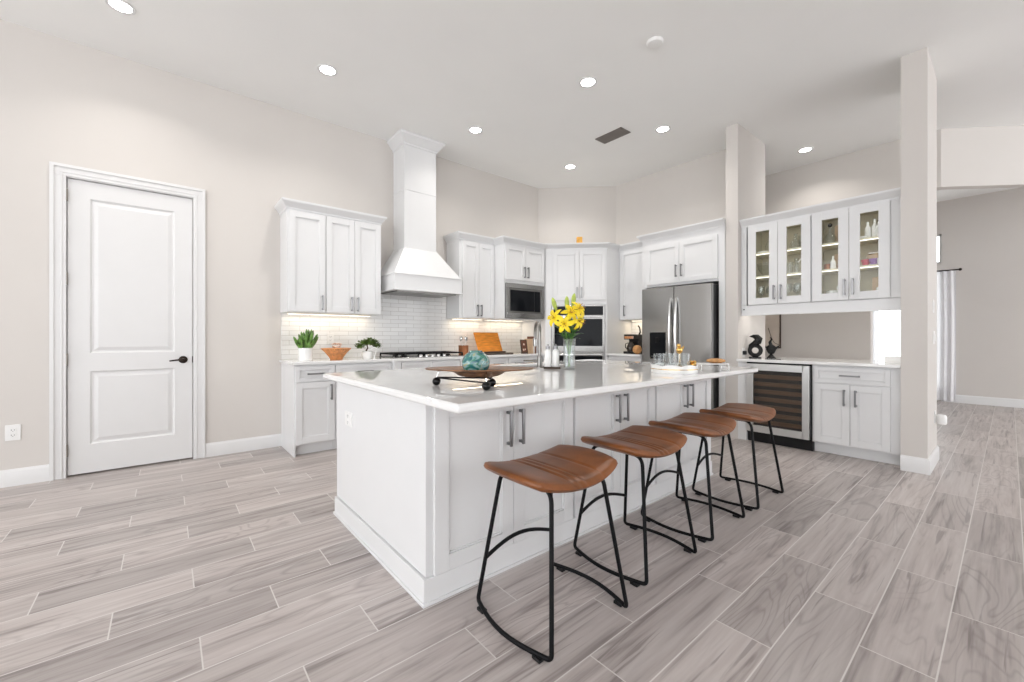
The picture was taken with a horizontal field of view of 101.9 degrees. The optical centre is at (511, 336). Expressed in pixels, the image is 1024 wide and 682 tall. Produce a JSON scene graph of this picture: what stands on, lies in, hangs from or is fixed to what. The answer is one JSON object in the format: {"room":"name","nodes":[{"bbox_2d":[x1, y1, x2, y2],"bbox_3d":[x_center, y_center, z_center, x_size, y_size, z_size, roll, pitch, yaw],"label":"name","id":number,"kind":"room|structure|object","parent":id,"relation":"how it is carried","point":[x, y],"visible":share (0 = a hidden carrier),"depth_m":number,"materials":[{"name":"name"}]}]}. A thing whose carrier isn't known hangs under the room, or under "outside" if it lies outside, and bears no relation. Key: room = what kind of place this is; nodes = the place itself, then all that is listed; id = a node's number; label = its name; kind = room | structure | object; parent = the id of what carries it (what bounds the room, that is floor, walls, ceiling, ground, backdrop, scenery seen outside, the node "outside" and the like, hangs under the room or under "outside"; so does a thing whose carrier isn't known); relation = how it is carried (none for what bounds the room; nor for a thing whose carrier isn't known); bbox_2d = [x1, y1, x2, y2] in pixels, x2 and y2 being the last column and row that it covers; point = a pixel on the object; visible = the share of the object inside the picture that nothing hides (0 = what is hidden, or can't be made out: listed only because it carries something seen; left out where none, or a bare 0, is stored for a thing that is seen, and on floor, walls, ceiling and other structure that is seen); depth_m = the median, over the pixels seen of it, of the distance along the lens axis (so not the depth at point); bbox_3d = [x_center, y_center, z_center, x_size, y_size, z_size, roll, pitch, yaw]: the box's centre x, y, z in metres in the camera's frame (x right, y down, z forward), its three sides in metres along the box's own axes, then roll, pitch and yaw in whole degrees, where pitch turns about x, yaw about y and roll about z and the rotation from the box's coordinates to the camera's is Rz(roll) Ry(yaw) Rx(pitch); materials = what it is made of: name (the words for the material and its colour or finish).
{"room":"kitchen","nodes":[
{"label":"kitchen","id":0,"kind":"room"},
{"bbox_2d":[192,202,192,451],"bbox_3d":[-3.532,-0.205,3.904,1.407,2.700,0.100,0,0,-40],"label":"wall","id":1,"kind":"structure","parent":0,"point":[192,202],"depth_m":4.13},
{"bbox_2d":[0,19,537,470],"bbox_3d":[-3.702,-0.635,3.389,10.650,3.560,0.152,0,0,-40],"label":"wall","id":2,"kind":"structure","parent":0,"point":[63,101],"depth_m":4.04,"materials":[{"name":"paint"}]},
{"bbox_2d":[5,424,20,440],"bbox_3d":[-3.835,0.735,3.189,0.080,0.120,0.009,0,0,-40],"label":"electrical outlet","id":3,"kind":"object","parent":2,"relation":"attached to","point":[12,432],"visible":1,"depth_m":3.19,"materials":[{"name":"plastic"}]},
{"bbox_2d":[0,464,48,487],"bbox_3d":[-5.717,1.080,1.618,5.287,0.130,0.016,0,0,-40],"label":"baseboard","id":4,"kind":"structure","parent":2,"relation":"attached to","point":[33,474],"depth_m":3.22,"materials":[{"name":"wood"}]},
{"bbox_2d":[49,161,204,480],"bbox_3d":[-3.344,-0.126,3.679,1.000,2.542,0.166,0,0,-40],"label":"trim","id":5,"kind":"structure","parent":2,"relation":"attached to","point":[59,173],"depth_m":3.36,"materials":[{"name":"wood"}]},
{"bbox_2d":[66,178,192,474],"bbox_3d":[-3.312,-0.082,3.634,0.823,2.426,0.101,0,0,-40],"label":"door","id":6,"kind":"structure","parent":2,"relation":"in","point":[129,358],"depth_m":3.61,"materials":[{"name":"white wood"}]},
{"bbox_2d":[205,434,281,456],"bbox_3d":[-2.671,1.080,4.155,0.646,0.130,0.016,0,0,-40],"label":"baseboard","id":7,"kind":"structure","parent":2,"relation":"attached to","point":[275,440],"depth_m":4.13,"materials":[{"name":"wood"}]},
{"bbox_2d":[274,197,326,313],"bbox_3d":[-2.199,-0.807,4.314,0.415,1.111,0.374,0,0,-40],"label":"upper cabinet","id":8,"kind":"object","parent":2,"relation":"attached to","point":[302,223],"visible":1,"depth_m":4.22,"materials":[{"name":"white wood"}]},
{"bbox_2d":[321,206,386,315],"bbox_3d":[-1.789,-0.807,4.656,0.650,1.111,0.374,0,0,-40],"label":"upper cabinet","id":9,"kind":"object","parent":2,"relation":"attached to","point":[352,238],"visible":0.97,"depth_m":4.50,"materials":[{"name":"white wood"}]},
{"bbox_2d":[287,313,369,316],"bbox_3d":[-2.003,-0.245,4.599,0.870,0.010,0.030,0,0,-40],"label":"light","id":10,"kind":"object","parent":9,"relation":"attached to","point":[287,313],"visible":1,"depth_m":4.55,"materials":[{"name":"plastic"}]},
{"bbox_2d":[381,129,462,297],"bbox_3d":[-1.133,-1.466,5.093,0.904,1.894,0.540,0,0,-40],"label":"range hood","id":11,"kind":"object","parent":2,"relation":"attached to","point":[414,267],"visible":0.92,"depth_m":5.01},
{"bbox_2d":[443,231,493,318],"bbox_3d":[-0.575,-0.807,5.668,0.623,1.111,0.374,0,0,-40],"label":"upper cabinet","id":12,"kind":"object","parent":2,"relation":"attached to","point":[470,256],"visible":0.98,"depth_m":5.54,"materials":[{"name":"white wood"}]},
{"bbox_2d":[483,235,546,321],"bbox_3d":[0.006,-0.796,6.008,0.810,1.113,0.594,0,0,-40],"label":"upper cabinet","id":13,"kind":"object","parent":2,"relation":"attached to","point":[516,260],"visible":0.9,"depth_m":5.74,"materials":[{"name":"white wood"}]},
{"bbox_2d":[505,282,543,318],"bbox_3d":[0.061,-0.497,5.985,0.711,0.480,0.422,0,0,-40],"label":"microwave","id":14,"kind":"object","parent":13,"relation":"in","point":[522,301],"visible":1,"depth_m":5.80,"materials":[{"name":"metal"}]},
{"bbox_2d":[298,348,312,360],"bbox_3d":[-2.083,0.173,4.187,0.136,0.128,0.136,0,0,-40],"label":"pot","id":15,"kind":"object","parent":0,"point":[304,354],"depth_m":4.13,"materials":[{"name":"ceramic"}]},
{"bbox_2d":[0,401,1023,681],"bbox_3d":[1.998,1.195,1.664,17.200,0.100,12.000,0,0,-40],"label":"floor","id":16,"kind":"structure","parent":0,"point":[234,567],"depth_m":1.93,"materials":[{"name":"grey wood"}]},
{"bbox_2d":[281,363,334,456],"bbox_3d":[-2.090,0.707,4.255,0.375,0.877,0.602,0,0,-40],"label":"base cabinet","id":17,"kind":"object","parent":16,"relation":"on","point":[307,398],"visible":0.88,"depth_m":4.07,"materials":[{"name":"white wood"}]},
{"bbox_2d":[332,362,391,448],"bbox_3d":[-1.715,0.707,4.567,0.600,0.877,0.602,0,0,-40],"label":"base cabinet","id":18,"kind":"object","parent":16,"relation":"on","point":[368,366],"visible":0.17,"depth_m":4.29,"materials":[{"name":"white wood"}]},
{"bbox_2d":[391,359,461,369],"bbox_3d":[-1.111,0.707,5.039,0.930,0.877,0.652,0,0,-40],"label":"base cabinet","id":19,"kind":"object","parent":16,"relation":"on","point":[450,362],"visible":0.18,"depth_m":4.76,"materials":[{"name":"white wood"}]},
{"bbox_2d":[279,352,543,364],"bbox_3d":[-0.943,0.252,5.186,3.366,0.030,0.645,0,0,-40],"label":"countertop","id":20,"kind":"structure","parent":19,"relation":"on","point":[515,354],"depth_m":4.51,"materials":[{"name":"stone"}]},
{"bbox_2d":[293,329,318,360],"bbox_3d":[-2.074,0.077,4.182,0.208,0.319,0.249,0,0,27],"label":"potted succulent","id":21,"kind":"object","parent":20,"relation":"on","point":[305,343],"visible":1,"depth_m":4.13,"materials":[{"name":"plant"}]},
{"bbox_2d":[321,348,350,359],"bbox_3d":[-1.841,0.176,4.350,0.260,0.122,0.260,0,0,5],"label":"wicker basket","id":22,"kind":"object","parent":20,"relation":"on","point":[333,353],"visible":0.99,"depth_m":4.27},
{"bbox_2d":[355,337,382,358],"bbox_3d":[-1.574,0.119,4.551,0.328,0.237,0.201,0,0,-40],"label":"bonsai tree","id":23,"kind":"object","parent":20,"relation":"on","point":[365,354],"visible":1,"depth_m":4.50,"materials":[{"name":"green plant"}]},
{"bbox_2d":[379,351,463,357],"bbox_3d":[-1.079,0.212,5.075,0.910,0.050,0.530,0,0,-40],"label":"gas cooktop","id":24,"kind":"object","parent":20,"relation":"in","point":[423,354],"visible":1,"depth_m":4.96,"materials":[{"name":"metal"}]},
{"bbox_2d":[379,354,463,357],"bbox_3d":[-1.079,0.233,5.075,0.910,0.008,0.530,0,0,-40],"label":"grate","id":25,"kind":"object","parent":24,"relation":"on","point":[403,355],"depth_m":4.87,"materials":[{"name":"metal"}]},
{"bbox_2d":[473,332,512,354],"bbox_3d":[-0.264,0.087,5.804,0.250,0.300,0.560,0,0,44],"label":"cookbook stand","id":26,"kind":"object","parent":20,"relation":"on","point":[489,343],"visible":0.79,"depth_m":5.77,"materials":[{"name":"brown wood"}]},
{"bbox_2d":[520,340,527,352],"bbox_3d":[0.167,0.139,6.175,0.075,0.199,0.136,0,0,43],"label":"picture frame","id":27,"kind":"object","parent":20,"relation":"on","point":[523,343],"visible":0.94,"depth_m":6.16,"materials":[{"name":"brown wood"}]},
{"bbox_2d":[489,357,507,364],"bbox_3d":[-0.492,0.707,5.587,0.720,0.877,0.602,0,0,-40],"label":"base cabinet","id":28,"kind":"object","parent":16,"relation":"on","point":[494,360],"visible":0.09,"depth_m":5.51,"materials":[{"name":"white wood"}]},
{"bbox_2d":[333,379,712,608],"bbox_3d":[0.269,0.709,3.059,2.670,0.872,1.264,0,0,-40],"label":"kitchen island","id":29,"kind":"object","parent":16,"relation":"on","point":[415,489],"visible":0.65,"depth_m":2.09,"materials":[{"name":"white wood"}]},
{"bbox_2d":[345,411,351,426],"bbox_3d":[-0.989,0.495,2.508,0.009,0.085,0.117,0,0,-40],"label":"electrical outlet","id":30,"kind":"object","parent":29,"relation":"attached to","point":[348,416],"visible":1,"depth_m":2.49,"materials":[{"name":"plastic"}]},
{"bbox_2d":[323,359,757,413],"bbox_3d":[0.330,0.255,2.951,2.715,0.035,1.637,0,0,-40],"label":"island countertop","id":31,"kind":"structure","parent":29,"relation":"on","point":[587,377],"depth_m":2.21,"materials":[{"name":"stone"}]},
{"bbox_2d":[425,366,533,390],"bbox_3d":[-0.160,0.194,2.027,0.498,0.086,0.352,0,0,25],"label":"stand","id":32,"kind":"object","parent":31,"relation":"on","point":[492,371],"visible":0.96,"depth_m":1.98,"materials":[{"name":"wood"}]},
{"bbox_2d":[462,350,489,369],"bbox_3d":[-0.177,0.128,2.029,0.137,0.124,0.137,0,0,-40],"label":"decorative ball","id":33,"kind":"object","parent":32,"relation":"on","point":[474,359],"visible":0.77,"depth_m":1.98,"materials":[{"name":"glass"}]},
{"bbox_2d":[523,321,542,367],"bbox_3d":[0.197,0.053,3.300,0.139,0.368,0.264,0,0,21],"label":"kitchen faucet","id":34,"kind":"object","parent":31,"relation":"on","point":[539,357],"visible":0.98,"depth_m":3.22,"materials":[{"name":"metal"}]},
{"bbox_2d":[543,366,560,368],"bbox_3d":[0.297,0.229,3.102,0.124,0.016,0.070,0,0,0],"label":"soap tray","id":35,"kind":"object","parent":31,"relation":"on","point":[551,367],"visible":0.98,"depth_m":3.07,"materials":[{"name":"brown wood"}]},
{"bbox_2d":[544,344,550,366],"bbox_3d":[0.268,0.139,3.102,0.054,0.175,0.055,0,0,43],"label":"soap bottle","id":36,"kind":"object","parent":35,"relation":"on","point":[547,354],"visible":0.94,"depth_m":3.08,"materials":[{"name":"ceramic"}]},
{"bbox_2d":[552,344,558,366],"bbox_3d":[0.327,0.139,3.102,0.054,0.175,0.055,0,0,-43],"label":"soap bottle","id":37,"kind":"object","parent":35,"relation":"on","point":[555,353],"visible":0.91,"depth_m":3.08,"materials":[{"name":"ceramic"}]},
{"bbox_2d":[650,363,698,373],"bbox_3d":[1.092,0.209,2.797,0.303,0.056,0.303,0,0,-40],"label":"round tray","id":38,"kind":"object","parent":31,"relation":"on","point":[670,368],"visible":0.97,"depth_m":2.68,"materials":[{"name":"ceramic"}]},
{"bbox_2d":[696,363,728,370],"bbox_3d":[1.405,0.210,2.922,0.196,0.052,0.106,0,0,0],"label":"tray","id":39,"kind":"object","parent":31,"relation":"on","point":[701,364],"visible":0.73,"depth_m":2.88,"materials":[{"name":"plastic"}]},
{"bbox_3d":[0.426,0.126,3.082,0.098,0.222,0.098,0,0,-40],"label":"flower vase","id":40,"kind":"object","parent":31,"relation":"on","visible":0},
{"bbox_2d":[547,309,569,365],"bbox_3d":[0.374,0.005,3.085,0.224,0.424,0.138,0,0,-4],"label":"lily","id":41,"kind":"object","parent":40,"relation":"in","point":[554,317],"visible":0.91,"depth_m":3.06,"materials":[{"name":"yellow plant"}]},
{"bbox_2d":[547,309,560,326],"bbox_3d":[0.314,-0.140,3.062,0.150,0.134,0.043,0,0,37],"label":"flower","id":42,"kind":"object","parent":41,"relation":"on","point":[554,318],"depth_m":3.05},
{"bbox_2d":[553,314,575,358],"bbox_3d":[0.400,0.025,3.074,0.201,0.385,0.180,0,0,-40],"label":"lily","id":43,"kind":"object","parent":40,"relation":"in","point":[564,323],"visible":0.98,"depth_m":3.01,"materials":[{"name":"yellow plant"}]},
{"bbox_2d":[555,314,574,332],"bbox_3d":[0.380,-0.100,3.022,0.150,0.136,0.039,0,0,11],"label":"flower","id":44,"kind":"object","parent":43,"relation":"on","point":[564,323],"depth_m":3.01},
{"bbox_2d":[561,305,576,345],"bbox_3d":[0.413,-0.011,3.058,0.140,0.456,0.130,0,0,39],"label":"lily","id":45,"kind":"object","parent":40,"relation":"in","point":[571,312],"visible":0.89,"depth_m":3.04,"materials":[{"name":"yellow plant"}]},
{"bbox_2d":[561,305,576,320],"bbox_3d":[0.432,-0.173,3.054,0.149,0.133,0.060,0,0,-13],"label":"flower","id":46,"kind":"object","parent":45,"relation":"on","point":[571,312],"depth_m":3.04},
{"bbox_2d":[562,312,585,365],"bbox_3d":[0.441,0.014,3.065,0.212,0.407,0.136,0,0,22],"label":"lily","id":47,"kind":"object","parent":40,"relation":"in","point":[578,321],"visible":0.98,"depth_m":3.03,"materials":[{"name":"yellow plant"}]},
{"bbox_2d":[571,312,583,328],"bbox_3d":[0.484,-0.122,3.041,0.042,0.136,0.150,0,0,43],"label":"flower","id":48,"kind":"object","parent":47,"relation":"on","point":[579,321],"depth_m":3.02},
{"bbox_2d":[570,302,584,345],"bbox_3d":[0.477,-0.024,3.075,0.130,0.481,0.189,0,0,6],"label":"lily","id":49,"kind":"object","parent":40,"relation":"in","point":[578,306],"visible":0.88,"depth_m":3.07,"materials":[{"name":"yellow plant"}]},
{"bbox_2d":[571,302,584,317],"bbox_3d":[0.491,-0.201,3.083,0.072,0.126,0.148,0,0,42],"label":"flower","id":50,"kind":"object","parent":49,"relation":"on","point":[578,306],"depth_m":3.07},
{"bbox_2d":[508,355,543,363],"bbox_3d":[0.061,0.707,6.048,0.719,0.877,0.602,0,0,-40],"label":"base cabinet","id":51,"kind":"object","parent":16,"relation":"on","point":[519,359],"visible":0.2,"depth_m":5.76,"materials":[{"name":"white wood"}]},
{"bbox_2d":[476,444,627,663],"bbox_3d":[0.166,0.830,1.756,0.551,0.631,0.456,0,0,-40],"label":"bar stool","id":52,"kind":"object","parent":16,"relation":"on","point":[561,468],"visible":1,"depth_m":1.72,"materials":[{"name":"wood"}]},
{"bbox_2d":[522,242,631,360],"bbox_3d":[0.989,-0.109,6.346,1.708,2.508,0.696,0,0,5],"label":"tall cabinet","id":53,"kind":"object","parent":16,"relation":"on","point":[590,271],"visible":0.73,"depth_m":6.06,"materials":[{"name":"white wood"}]},
{"bbox_2d":[552,305,604,360],"bbox_3d":[0.973,0.189,6.146,0.759,1.302,0.376,0,0,5],"label":"double wall oven","id":54,"kind":"object","parent":53,"relation":"in","point":[590,344],"visible":0.42,"depth_m":6.00,"materials":[{"name":"metal"}]},
{"bbox_2d":[608,356,641,361],"bbox_3d":[1.790,0.707,5.994,0.632,0.877,0.555,0,0,-40],"label":"base cabinet","id":55,"kind":"object","parent":16,"relation":"on","point":[618,358],"visible":0.1,"depth_m":5.80,"materials":[{"name":"white wood"}]},
{"bbox_2d":[607,353,641,356],"bbox_3d":[1.793,0.252,5.997,0.623,0.030,0.554,0,0,-40],"label":"countertop","id":56,"kind":"structure","parent":55,"relation":"on","point":[609,354],"depth_m":5.82,"materials":[{"name":"stone"}]},
{"bbox_2d":[623,334,641,353],"bbox_3d":[1.743,0.100,6.014,0.261,0.275,0.170,0,0,-40],"label":"coffee maker","id":57,"kind":"object","parent":56,"relation":"on","point":[634,339],"visible":0.89,"depth_m":5.96,"materials":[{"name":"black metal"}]},
{"bbox_2d":[573,425,696,586],"bbox_3d":[0.647,0.830,2.199,0.551,0.631,0.456,0,0,-39],"label":"bar stool","id":58,"kind":"object","parent":16,"relation":"on","point":[638,441],"visible":0.99,"depth_m":2.16,"materials":[{"name":"wood"}]},
{"bbox_2d":[642,283,718,408],"bbox_3d":[2.234,0.253,5.288,0.798,1.745,0.899,0,0,-40],"label":"refrigerator","id":59,"kind":"object","parent":16,"relation":"on","point":[687,316],"visible":0.59,"depth_m":4.99,"materials":[{"name":"metal"}]},
{"bbox_2d":[636,218,725,435],"bbox_3d":[2.292,-0.109,5.383,0.643,2.508,1.133,0,0,-40],"label":"tall cabinet","id":60,"kind":"object","parent":16,"relation":"on","point":[691,254],"visible":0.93,"depth_m":5.08,"materials":[{"name":"white wood"}]},
{"bbox_2d":[641,412,744,542],"bbox_3d":[1.136,0.830,2.613,0.551,0.631,0.456,0,0,-41],"label":"bar stool","id":61,"kind":"object","parent":16,"relation":"on","point":[703,425],"visible":0.91,"depth_m":2.57,"materials":[{"name":"wood"}]},
{"bbox_2d":[692,403,783,510],"bbox_3d":[1.646,0.830,3.031,0.551,0.631,0.456,0,0,-39],"label":"bar stool","id":62,"kind":"object","parent":16,"relation":"on","point":[744,412],"visible":0.86,"depth_m":3.00,"materials":[{"name":"wood"}]},
{"bbox_2d":[738,361,747,439],"bbox_3d":[2.795,0.709,4.824,0.570,0.872,0.092,0,0,-40],"label":"filler panel","id":63,"kind":"object","parent":16,"relation":"on","point":[742,379],"visible":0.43,"depth_m":4.64,"materials":[{"name":"wood"}]},
{"bbox_2d":[747,362,814,450],"bbox_3d":[2.992,0.709,4.532,0.590,0.872,0.603,0,0,-40],"label":"wine cooler","id":64,"kind":"object","parent":16,"relation":"on","point":[786,388],"visible":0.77,"depth_m":4.33,"materials":[{"name":"metal"}]},
{"bbox_2d":[754,374,801,380],"bbox_3d":[2.813,0.427,4.382,0.018,0.042,0.543,0,0,-40],"label":"shelf","id":65,"kind":"object","parent":64,"relation":"attached to","point":[758,377],"depth_m":4.38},
{"bbox_2d":[754,381,801,388],"bbox_3d":[2.813,0.509,4.382,0.018,0.042,0.543,0,0,-40],"label":"shelf","id":66,"kind":"object","parent":64,"relation":"attached to","point":[757,384],"depth_m":4.39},
{"bbox_2d":[754,389,801,396],"bbox_3d":[2.813,0.591,4.382,0.018,0.042,0.543,0,0,-40],"label":"shelf","id":67,"kind":"object","parent":64,"relation":"attached to","point":[759,392],"depth_m":4.38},
{"bbox_2d":[754,396,801,404],"bbox_3d":[2.813,0.673,4.382,0.018,0.042,0.543,0,0,-40],"label":"shelf","id":68,"kind":"object","parent":64,"relation":"attached to","point":[773,400],"depth_m":4.39,"materials":[{"name":"wood"}]},
{"bbox_2d":[754,421,801,429],"bbox_3d":[2.813,0.919,4.382,0.018,0.042,0.543,0,0,-40],"label":"shelf","id":69,"kind":"object","parent":64,"relation":"attached to","point":[788,425],"depth_m":4.34,"materials":[{"name":"wood"}]},
{"bbox_2d":[756,404,801,412],"bbox_3d":[2.813,0.755,4.382,0.018,0.042,0.543,0,0,-40],"label":"shelf","id":70,"kind":"object","parent":64,"relation":"attached to","point":[780,408],"depth_m":4.34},
{"bbox_2d":[748,431,814,450],"bbox_3d":[3.000,1.095,4.538,0.470,0.100,0.603,0,0,-40],"label":"grille","id":71,"kind":"object","parent":64,"relation":"attached to","point":[782,441],"depth_m":4.35,"materials":[{"name":"metal"}]},
{"bbox_2d":[774,414,801,420],"bbox_3d":[2.813,0.837,4.382,0.018,0.042,0.543,0,0,-40],"label":"shelf","id":72,"kind":"object","parent":64,"relation":"attached to","point":[778,417],"depth_m":4.31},
{"bbox_2d":[812,365,900,464],"bbox_3d":[3.406,0.709,4.054,0.632,0.872,0.655,0,0,-40],"label":"base cabinet","id":73,"kind":"object","parent":16,"relation":"on","point":[856,410],"visible":0.99,"depth_m":3.86,"materials":[{"name":"white wood"}]},
{"bbox_2d":[736,357,900,367],"bbox_3d":[3.230,0.257,4.364,0.750,0.030,1.354,0,0,-40],"label":"countertop","id":74,"kind":"structure","parent":73,"relation":"on","point":[814,361],"depth_m":4.14,"materials":[{"name":"stone"}]},
{"bbox_2d":[748,334,762,357],"bbox_3d":[2.795,0.106,4.769,0.154,0.272,0.084,0,0,36],"label":"sculpture","id":75,"kind":"object","parent":74,"relation":"on","point":[758,339],"visible":1,"depth_m":4.74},
{"bbox_2d":[765,337,779,358],"bbox_3d":[2.929,0.119,4.669,0.107,0.246,0.112,0,0,3],"label":"sculpture","id":76,"kind":"object","parent":74,"relation":"on","point":[770,348],"visible":0.99,"depth_m":4.66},
{"bbox_2d":[884,340,900,362],"bbox_3d":[3.593,0.133,3.905,0.100,0.217,0.120,0,0,-40],"label":"planter","id":77,"kind":"object","parent":74,"relation":"on","point":[887,359],"visible":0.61,"depth_m":3.89,"materials":[{"name":"ceramic"}]},
{"bbox_2d":[0,0,1023,201],"bbox_3d":[1.998,-2.490,1.664,17.200,0.150,12.000,0,0,-40],"label":"ceiling","id":78,"kind":"structure","parent":0,"point":[824,76],"depth_m":3.71,"materials":[{"name":"paint"}]},
{"bbox_2d":[105,0,135,14],"bbox_3d":[-2.852,-2.411,3.025,0.170,0.006,0.170,0,0,-40],"label":"recessed light","id":79,"kind":"object","parent":78,"relation":"in","point":[121,6],"visible":1,"depth_m":3.03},
{"bbox_2d":[317,64,337,75],"bbox_3d":[-1.668,-2.411,3.752,0.170,0.006,0.170,0,0,-40],"label":"recessed light","id":80,"kind":"object","parent":78,"relation":"in","point":[325,69],"visible":1,"depth_m":3.75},
{"bbox_2d":[468,126,482,133],"bbox_3d":[-0.426,-2.411,4.839,0.170,0.006,0.170,0,0,-40],"label":"recessed light","id":81,"kind":"object","parent":78,"relation":"in","point":[474,129],"visible":1,"depth_m":4.84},
{"bbox_2d":[579,77,596,87],"bbox_3d":[0.720,-2.411,3.932,0.170,0.006,0.170,0,0,-40],"label":"recessed light","id":82,"kind":"object","parent":78,"relation":"in","point":[587,82],"visible":1,"depth_m":3.93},
{"bbox_2d":[595,127,630,143],"bbox_3d":[1.205,-2.410,4.974,0.190,0.009,0.380,0,0,-40],"label":"ceiling vent","id":83,"kind":"object","parent":78,"relation":"in","point":[617,133],"visible":1,"depth_m":4.96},
{"bbox_2d":[646,36,662,48],"bbox_3d":[1.168,-2.400,3.394,0.132,0.030,0.132,0,0,-40],"label":"smoke detector","id":84,"kind":"object","parent":78,"relation":"attached to","point":[655,42],"visible":1,"depth_m":3.37,"materials":[{"name":"plastic"}]},
{"bbox_2d":[655,125,670,132],"bbox_3d":[1.752,-2.411,4.818,0.170,0.006,0.170,0,0,-40],"label":"recessed light","id":85,"kind":"object","parent":78,"relation":"in","point":[661,129],"visible":1,"depth_m":4.82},
{"bbox_2d":[538,186,615,243],"bbox_3d":[1.058,-0.635,6.791,1.020,3.560,1.020,0,0,-40],"label":"wall","id":86,"kind":"structure","parent":0,"point":[565,215],"depth_m":6.69,"materials":[{"name":"paint"}]},
{"bbox_2d":[616,149,725,333],"bbox_3d":[2.336,-0.635,5.936,0.152,3.560,1.930,0,0,-40],"label":"wall","id":87,"kind":"structure","parent":0,"point":[694,191],"depth_m":5.90,"materials":[{"name":"paint"}]},
{"bbox_2d":[619,241,641,320],"bbox_3d":[1.885,-0.807,6.074,0.383,1.111,0.555,0,0,-40],"label":"upper cabinet","id":88,"kind":"object","parent":87,"relation":"attached to","point":[630,254],"visible":0.59,"depth_m":6.04,"materials":[{"name":"white wood"}]},
{"bbox_2d":[726,123,764,437],"bbox_3d":[2.819,-0.635,4.994,0.815,3.560,0.135,0,0,-40],"label":"wall","id":89,"kind":"structure","parent":0,"point":[745,153],"depth_m":4.76,"materials":[{"name":"paint"}]},
{"bbox_2d":[765,125,1023,359],"bbox_3d":[4.987,-0.635,5.606,6.156,3.560,1.387,0,0,30],"label":"wall","id":90,"kind":"structure","parent":0,"point":[971,157],"depth_m":5.36,"materials":[{"name":"paint"}]},
{"bbox_2d":[765,315,780,347],"bbox_3d":[3.829,-0.145,6.165,0.020,0.620,0.290,0,0,-40],"label":"framed canvas","id":91,"kind":"object","parent":90,"relation":"attached to","point":[772,322],"visible":0.44,"depth_m":6.12,"materials":[{"name":"brown wood"}]},
{"bbox_2d":[901,47,936,458],"bbox_3d":[3.668,-0.635,3.736,0.680,3.560,0.165,0,0,-40],"label":"wall pillar","id":92,"kind":"structure","parent":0,"point":[918,77],"depth_m":3.53,"materials":[{"name":"paint"}]},
{"bbox_2d":[739,187,900,315],"bbox_3d":[3.167,-0.782,4.311,0.415,1.084,1.355,0,0,-40],"label":"cabinet surround","id":93,"kind":"object","parent":92,"relation":"attached to","point":[894,195],"visible":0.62,"depth_m":4.07,"materials":[{"name":"wood"}]},
{"bbox_2d":[748,215,811,305],"bbox_3d":[2.971,-0.800,4.547,0.414,0.890,0.601,0,0,-40],"label":"upper cabinet","id":94,"kind":"object","parent":93,"relation":"attached to","point":[776,265],"visible":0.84,"depth_m":4.49,"materials":[{"name":"white wood"}]},
{"bbox_2d":[756,247,800,258],"bbox_3d":[2.998,-0.930,4.569,0.317,0.018,0.556,0,0,-40],"label":"shelf","id":95,"kind":"object","parent":94,"relation":"attached to","point":[791,252],"depth_m":4.60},
{"bbox_2d":[756,272,800,280],"bbox_3d":[2.998,-0.670,4.569,0.317,0.018,0.556,0,0,-40],"label":"shelf","id":96,"kind":"object","parent":94,"relation":"attached to","point":[793,276],"depth_m":4.61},
{"bbox_2d":[812,200,890,301],"bbox_3d":[3.357,-0.800,4.083,0.414,0.890,0.601,0,0,-40],"label":"upper cabinet","id":97,"kind":"object","parent":93,"relation":"attached to","point":[853,279],"visible":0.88,"depth_m":4.01,"materials":[{"name":"white wood"}]},
{"bbox_2d":[822,236,877,250],"bbox_3d":[3.384,-0.930,4.106,0.317,0.018,0.556,0,0,-40],"label":"shelf","id":98,"kind":"object","parent":97,"relation":"attached to","point":[867,242],"depth_m":4.12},
{"bbox_2d":[822,264,877,274],"bbox_3d":[3.384,-0.670,4.106,0.317,0.018,0.556,0,0,-40],"label":"shelf","id":99,"kind":"object","parent":97,"relation":"attached to","point":[873,268],"depth_m":4.12,"materials":[{"name":"wood"}]},
{"bbox_2d":[900,445,938,474],"bbox_3d":[3.673,1.080,3.730,0.712,0.130,0.181,0,0,-40],"label":"baseboard","id":100,"kind":"structure","parent":92,"relation":"attached to","point":[907,463],"depth_m":3.52,"materials":[{"name":"wood"}]},
{"bbox_2d":[937,188,1023,400],"bbox_3d":[8.822,-0.635,6.088,0.150,3.560,10.060,0,0,-40],"label":"wall","id":101,"kind":"structure","parent":0,"point":[983,234],"depth_m":6.97,"materials":[{"name":"paint"}]},
{"bbox_2d":[937,234,941,262],"bbox_3d":[7.348,-1.575,7.834,0.060,0.520,1.070,0,0,-40],"label":"window","id":102,"kind":"structure","parent":101,"relation":"in","point":[939,235],"depth_m":7.42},
{"bbox_2d":[937,268,961,271],"bbox_3d":[7.245,-1.165,7.767,0.124,0.048,1.608,0,0,-40],"label":"curtain rod","id":103,"kind":"object","parent":101,"relation":"attached to","point":[959,269],"visible":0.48,"depth_m":7.22,"materials":[{"name":"brown metal"}]},
{"bbox_2d":[873,311,877,359],"bbox_3d":[6.892,-0.020,8.131,0.056,2.270,0.430,0,0,-40],"label":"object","id":104,"kind":"object","parent":103,"relation":"hanging from","point":[875,313],"visible":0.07,"depth_m":7.99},
{"bbox_2d":[937,270,955,400],"bbox_3d":[7.561,-0.020,7.328,0.056,2.270,0.380,0,0,-40],"label":"sheer curtain","id":105,"kind":"object","parent":103,"relation":"hanging from","point":[946,280],"visible":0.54,"depth_m":7.27,"materials":[{"name":"fabric"}]},
{"bbox_2d":[942,395,1023,407],"bbox_3d":[9.808,1.075,4.775,0.016,0.140,6.780,0,0,-40],"label":"baseboard","id":106,"kind":"structure","parent":101,"relation":"attached to","point":[980,400],"depth_m":6.94,"materials":[{"name":"wood"}]},
{"bbox_3d":[3.839,0.725,3.766,0.072,0.117,0.009,0,0,-40],"label":"electrical outlet","id":107,"kind":"object","parent":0,"visible":0},
{"bbox_2d":[936,414,946,424],"bbox_3d":[3.865,0.743,3.735,0.068,0.085,0.071,0,0,-40],"label":"plug","id":108,"kind":"object","parent":107,"relation":"attached to","point":[941,419],"visible":1,"depth_m":3.71,"materials":[{"name":"plastic"}]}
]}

